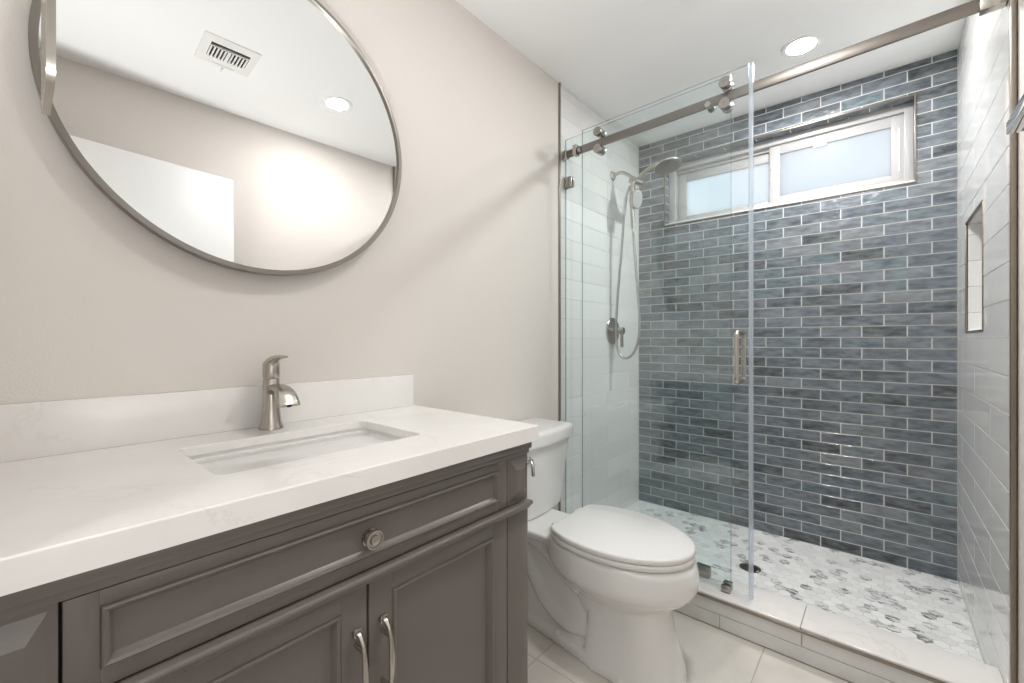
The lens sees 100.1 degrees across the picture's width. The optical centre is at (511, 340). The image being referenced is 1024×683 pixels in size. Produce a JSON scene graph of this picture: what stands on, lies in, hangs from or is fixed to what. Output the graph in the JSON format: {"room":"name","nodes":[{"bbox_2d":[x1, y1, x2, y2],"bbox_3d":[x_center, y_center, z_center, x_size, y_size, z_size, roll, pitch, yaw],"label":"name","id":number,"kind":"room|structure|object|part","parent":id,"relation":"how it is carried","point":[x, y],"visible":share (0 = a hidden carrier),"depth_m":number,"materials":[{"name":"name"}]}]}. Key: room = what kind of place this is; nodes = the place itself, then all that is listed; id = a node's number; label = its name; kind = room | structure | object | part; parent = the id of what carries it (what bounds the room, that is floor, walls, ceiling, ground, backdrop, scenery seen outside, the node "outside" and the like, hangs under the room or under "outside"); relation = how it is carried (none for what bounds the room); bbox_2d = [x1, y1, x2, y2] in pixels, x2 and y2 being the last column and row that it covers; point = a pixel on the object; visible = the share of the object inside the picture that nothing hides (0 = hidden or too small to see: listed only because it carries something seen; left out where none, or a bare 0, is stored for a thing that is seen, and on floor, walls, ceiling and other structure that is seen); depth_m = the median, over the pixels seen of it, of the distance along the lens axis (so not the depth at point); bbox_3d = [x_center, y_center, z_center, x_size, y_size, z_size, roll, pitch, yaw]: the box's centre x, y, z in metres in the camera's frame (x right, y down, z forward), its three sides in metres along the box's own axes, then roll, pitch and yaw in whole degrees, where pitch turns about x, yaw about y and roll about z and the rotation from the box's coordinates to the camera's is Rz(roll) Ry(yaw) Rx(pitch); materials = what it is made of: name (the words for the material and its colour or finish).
{"room":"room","nodes":[
{"label":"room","id":0,"kind":"room"},
{"bbox_2d":[0,0,638,513],"bbox_3d":[-0.639,-0.090,1.292,0.120,2.590,4.526,0,0,41],"label":"wall","id":1,"kind":"structure","parent":0,"point":[457,293],"depth_m":1.55,"materials":[{"name":"white paint"}]},
{"bbox_2d":[0,375,412,462],"bbox_3d":[-0.675,0.176,1.141,0.019,0.108,0.986,0,0,41],"label":"backsplash","id":2,"kind":"structure","parent":1,"relation":"attached to","point":[29,430],"depth_m":0.98,"materials":[{"name":"white stone"}]},
{"bbox_2d":[28,0,401,275],"bbox_3d":[-0.657,-0.590,1.139,0.042,0.833,0.833,0,0,42],"label":"round mirror","id":3,"kind":"object","parent":1,"relation":"attached to","point":[258,137],"visible":0.94,"depth_m":1.08,"materials":[{"name":"silver metal"}]},
{"bbox_2d":[558,82,560,510],"bbox_3d":[0.246,-0.175,2.225,0.013,2.320,0.010,0,0,41],"label":"trim","id":4,"kind":"structure","parent":1,"relation":"attached to","point":[559,83],"depth_m":2.22,"materials":[{"name":"silver metal"}]},
{"bbox_2d":[606,318,624,346],"bbox_3d":[0.653,-0.047,2.643,0.078,0.184,0.164,0,0,41],"label":"shower valve","id":5,"kind":"object","parent":1,"relation":"attached to","point":[610,326],"visible":0.84,"depth_m":2.62,"materials":[{"name":"silver metal"}]},
{"bbox_3d":[0.657,-0.021,2.640,0.068,0.132,0.060,0,0,41],"label":"lever","id":6,"kind":"part","parent":5,"relation":"part of","materials":[{"name":"silver metal"}]},
{"bbox_2d":[610,156,681,186],"bbox_3d":[0.779,-0.984,2.522,0.426,0.138,0.151,0,0,41],"label":"shower head","id":7,"kind":"object","parent":1,"relation":"attached to","point":[667,165],"visible":0.99,"depth_m":2.47,"materials":[{"name":"silver metal"}]},
{"bbox_3d":[0.683,-0.999,2.617,0.149,0.082,0.021,0,0,41],"label":"shower arm","id":8,"kind":"part","parent":7,"relation":"part of","materials":[{"name":"silver metal"}]},
{"bbox_2d":[614,181,642,359],"bbox_3d":[0.690,-0.411,2.566,0.169,1.058,0.090,0,0,41],"label":"shower hose","id":9,"kind":"object","parent":7,"relation":"hanging from","point":[635,197],"visible":1,"depth_m":2.54,"materials":[{"name":"silver metal"}]},
{"bbox_3d":[0.716,-0.801,2.547,0.036,0.279,0.033,0,0,41],"label":"handle","id":10,"kind":"part","parent":9,"relation":"part of","materials":[{"name":"silver metal"}]},
{"bbox_2d":[564,75,730,582],"bbox_3d":[0.578,-0.038,1.991,0.815,2.040,0.029,0,0,43],"label":"fixed glass panel","id":11,"kind":"object","parent":1,"relation":"attached to","point":[704,570],"visible":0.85,"depth_m":2.24,"materials":[{"name":"clear"}]},
{"bbox_2d":[561,0,1007,596],"bbox_3d":[0.812,-0.036,1.711,1.536,2.023,0.119,0,0,43],"label":"door","id":12,"kind":"structure","parent":1,"relation":"in","point":[983,7],"depth_m":1.61,"materials":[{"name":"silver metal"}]},
{"bbox_3d":[0.856,0.065,1.625,0.019,0.209,0.053,0,0,43],"label":"pull handle","id":13,"kind":"part","parent":12,"relation":"part of","materials":[{"name":"silver metal"}]},
{"bbox_3d":[0.898,0.065,1.669,0.019,0.209,0.053,0,0,43],"label":"pull handle","id":14,"kind":"part","parent":12,"relation":"part of","materials":[{"name":"silver metal"}]},
{"bbox_2d":[528,610,851,682],"bbox_3d":[-0.108,1.165,0.145,2.420,0.120,3.480,0,0,41],"label":"floor","id":15,"kind":"structure","parent":0,"point":[711,654],"depth_m":1.47,"materials":[{"name":"beige tile"}]},
{"bbox_2d":[0,442,532,682],"bbox_3d":[-0.459,0.688,0.958,0.580,0.834,0.967,0,0,41],"label":"vanity cabinet","id":16,"kind":"object","parent":15,"relation":"on","point":[421,578],"visible":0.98,"depth_m":0.73,"materials":[{"name":"grey paint"}]},
{"bbox_3d":[-0.402,0.741,0.651,0.021,0.577,0.390,0,0,41],"label":"cabinet door","id":17,"kind":"part","parent":16,"relation":"part of","materials":[{"name":"grey paint"}]},
{"bbox_2d":[0,375,538,596],"bbox_3d":[-0.465,0.196,0.967,0.565,0.148,0.996,0,0,41],"label":"countertop","id":18,"kind":"structure","parent":16,"relation":"on","point":[87,484],"depth_m":0.81,"materials":[{"name":"white stone"}]},
{"bbox_2d":[259,355,300,429],"bbox_3d":[-0.594,0.134,1.088,0.147,0.192,0.057,0,0,41],"label":"faucet","id":19,"kind":"object","parent":18,"relation":"on","point":[276,395],"visible":1,"depth_m":1.10,"materials":[{"name":"silver metal"}]},
{"bbox_3d":[-0.608,0.068,1.100,0.095,0.061,0.040,0,0,41],"label":"lever handle","id":20,"kind":"part","parent":19,"relation":"part of","materials":[{"name":"silver metal"}]},
{"bbox_3d":[-0.588,0.141,1.083,0.133,0.061,0.054,0,0,41],"label":"spout","id":21,"kind":"part","parent":19,"relation":"part of","materials":[{"name":"silver metal"}]},
{"bbox_2d":[189,428,403,474],"bbox_3d":[-0.462,0.322,0.975,0.323,0.145,0.475,0,0,41],"label":"sink","id":22,"kind":"object","parent":18,"relation":"in","point":[236,460],"visible":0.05,"depth_m":1.00,"materials":[{"name":"white ceramic"}]},
{"bbox_3d":[-0.431,0.439,0.934,0.461,0.021,0.967,0,0,41],"label":"bead rail","id":23,"kind":"part","parent":16,"relation":"part of","materials":[{"name":"grey paint"}]},
{"bbox_3d":[-0.270,0.599,0.764,0.041,0.155,0.016,0,0,41],"label":"handle","id":24,"kind":"part","parent":16,"relation":"part of","materials":[{"name":"silver metal"}]},
{"bbox_3d":[-0.258,0.368,0.794,0.024,0.037,0.037,0,0,41],"label":"knob","id":25,"kind":"part","parent":16,"relation":"part of","materials":[{"name":"silver metal"}]},
{"bbox_3d":[-0.234,0.599,0.805,0.041,0.155,0.016,0,0,41],"label":"handle","id":26,"kind":"part","parent":16,"relation":"part of","materials":[{"name":"silver metal"}]},
{"bbox_3d":[-0.145,0.741,0.950,0.021,0.577,0.388,0,0,41],"label":"cabinet door","id":27,"kind":"part","parent":16,"relation":"part of","materials":[{"name":"grey paint"}]},
{"bbox_2d":[516,417,698,682],"bbox_3d":[0.259,0.735,1.594,0.828,0.739,0.528,0,0,41],"label":"toilet","id":28,"kind":"object","parent":15,"relation":"on","point":[605,583],"visible":0.88,"depth_m":1.42,"materials":[{"name":"white ceramic"}]},
{"bbox_3d":[0.075,0.482,1.634,0.037,0.068,0.030,0,0,41],"label":"flush lever","id":29,"kind":"part","parent":28,"relation":"part of","materials":[{"name":"silver metal"}]},
{"bbox_3d":[0.041,0.394,1.782,0.251,0.057,0.528,0,0,41],"label":"tank lid","id":30,"kind":"part","parent":28,"relation":"part of","materials":[{"name":"white ceramic"}]},
{"bbox_3d":[0.038,0.566,1.784,0.228,0.302,0.500,0,0,41],"label":"tank","id":31,"kind":"part","parent":28,"relation":"part of","materials":[{"name":"white ceramic"}]},
{"bbox_3d":[0.388,0.689,1.484,0.466,0.016,0.372,0,0,41],"label":"seat","id":32,"kind":"part","parent":28,"relation":"part of","materials":[{"name":"white plastic"}]},
{"bbox_3d":[0.392,0.668,1.480,0.454,0.018,0.372,0,0,41],"label":"lid","id":33,"kind":"part","parent":28,"relation":"part of","materials":[{"name":"white plastic"}]},
{"bbox_2d":[675,573,1003,682],"bbox_3d":[0.821,1.068,1.720,1.536,0.173,0.171,0,0,41],"label":"shower curb","id":34,"kind":"object","parent":15,"relation":"on","point":[853,651],"visible":0.48,"depth_m":1.45,"materials":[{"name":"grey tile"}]},
{"bbox_2d":[721,579,732,594],"bbox_3d":[0.844,0.968,1.682,0.032,0.028,0.052,0,0,41],"label":"guide","id":35,"kind":"object","parent":34,"relation":"on","point":[727,585],"visible":1,"depth_m":1.67,"materials":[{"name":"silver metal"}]},
{"bbox_2d":[455,0,970,146],"bbox_3d":[0.283,-1.395,0.585,2.440,0.120,4.696,0,0,41],"label":"ceiling","id":36,"kind":"structure","parent":0,"point":[617,57],"depth_m":1.94,"materials":[{"name":"white paint"}]},
{"bbox_2d":[781,33,822,57],"bbox_3d":[1.312,-1.333,1.944,0.158,0.005,0.158,0,0,41],"label":"recessed light","id":37,"kind":"object","parent":36,"relation":"in","point":[799,46],"visible":1,"depth_m":1.94,"materials":[{"name":"white"}]},
{"bbox_2d":[639,49,958,580],"bbox_3d":[1.544,-0.105,2.492,1.866,2.660,0.160,0,0,41],"label":"wall","id":38,"kind":"structure","parent":0,"point":[840,433],"depth_m":2.30,"materials":[{"name":"blue tile"}]},
{"bbox_2d":[664,93,916,225],"bbox_3d":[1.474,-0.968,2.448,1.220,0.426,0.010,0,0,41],"label":"trim","id":39,"kind":"structure","parent":38,"relation":"attached to","point":[915,94],"depth_m":2.31,"materials":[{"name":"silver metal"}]},
{"bbox_2d":[669,102,912,223],"bbox_3d":[1.545,-0.970,2.531,1.204,0.406,0.090,0,0,41],"label":"window","id":40,"kind":"structure","parent":38,"relation":"in","point":[874,149],"depth_m":2.42,"materials":[{"name":"white glass"}]},
{"bbox_3d":[1.352,-0.956,2.713,0.583,0.322,0.025,0,0,41],"label":"sash","id":41,"kind":"part","parent":40,"relation":"part of","materials":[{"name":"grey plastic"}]},
{"bbox_3d":[1.361,-0.953,2.705,0.530,0.285,0.006,0,0,41],"label":"frosted pane","id":42,"kind":"part","parent":40,"relation":"part of","materials":[{"name":"white glass"}]},
{"bbox_3d":[1.749,-0.955,2.336,0.520,0.280,0.006,0,0,41],"label":"frosted pane","id":43,"kind":"part","parent":40,"relation":"part of","materials":[{"name":"white glass"}]},
{"bbox_3d":[1.745,-0.964,2.336,0.590,0.338,0.027,0,0,41],"label":"sash","id":44,"kind":"part","parent":40,"relation":"part of","materials":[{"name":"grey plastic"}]},
{"bbox_3d":[1.942,-0.955,2.149,0.006,0.220,0.007,0,0,41],"label":"sash pull","id":45,"kind":"part","parent":40,"relation":"part of","materials":[{"name":"white plastic"}]},
{"bbox_2d":[625,500,983,662],"bbox_3d":[1.166,1.164,2.121,1.576,0.122,0.936,0,0,41],"label":"floor","id":46,"kind":"structure","parent":0,"point":[929,609],"depth_m":1.96,"materials":[{"name":"tile"}]},
{"bbox_2d":[739,563,760,572],"bbox_3d":[1.153,1.103,2.075,0.093,0.004,0.093,0,0,41],"label":"shower drain","id":47,"kind":"object","parent":46,"relation":"on","point":[751,568],"visible":1,"depth_m":2.08,"materials":[{"name":"silver metal"}]},
{"bbox_2d":[958,0,1023,682],"bbox_3d":[1.111,-0.090,0.779,0.130,2.590,3.021,0,0,41],"label":"wall","id":48,"kind":"structure","parent":0,"point":[983,49],"depth_m":1.41,"materials":[{"name":"white tile"}]},
{"bbox_2d":[965,199,983,332],"bbox_3d":[1.756,-0.258,1.627,0.009,0.456,0.398,0,0,41],"label":"trim","id":49,"kind":"structure","parent":48,"relation":"attached to","point":[975,211],"depth_m":1.77,"materials":[{"name":"silver"}]},
{"bbox_2d":[1009,0,1016,682],"bbox_3d":[1.351,-0.115,1.155,0.012,2.440,0.014,0,0,41],"label":"trim","id":50,"kind":"structure","parent":48,"relation":"attached to","point":[1012,3],"depth_m":1.15,"materials":[{"name":"silver metal"}]},
{"bbox_2d":[1006,94,1023,134],"bbox_3d":[0.800,-0.384,0.583,0.106,0.054,0.457,0,0,41],"label":"towel bar","id":51,"kind":"object","parent":48,"relation":"attached to","point":[1015,124],"visible":1,"depth_m":0.74,"materials":[{"name":"silver metal"}]},
{"bbox_3d":[-0.462,-0.090,0.219,1.546,2.590,0.120,0,0,41],"label":"wall","id":52,"kind":"structure","parent":0,"visible":0},
{"bbox_2d":[41,0,55,115],"bbox_3d":[-0.719,-0.468,0.593,0.170,0.229,0.112,0,0,41],"label":"towel ring","id":53,"kind":"object","parent":52,"relation":"attached to","point":[48,7],"visible":1,"depth_m":0.59,"materials":[{"name":"silver metal"}]}
]}

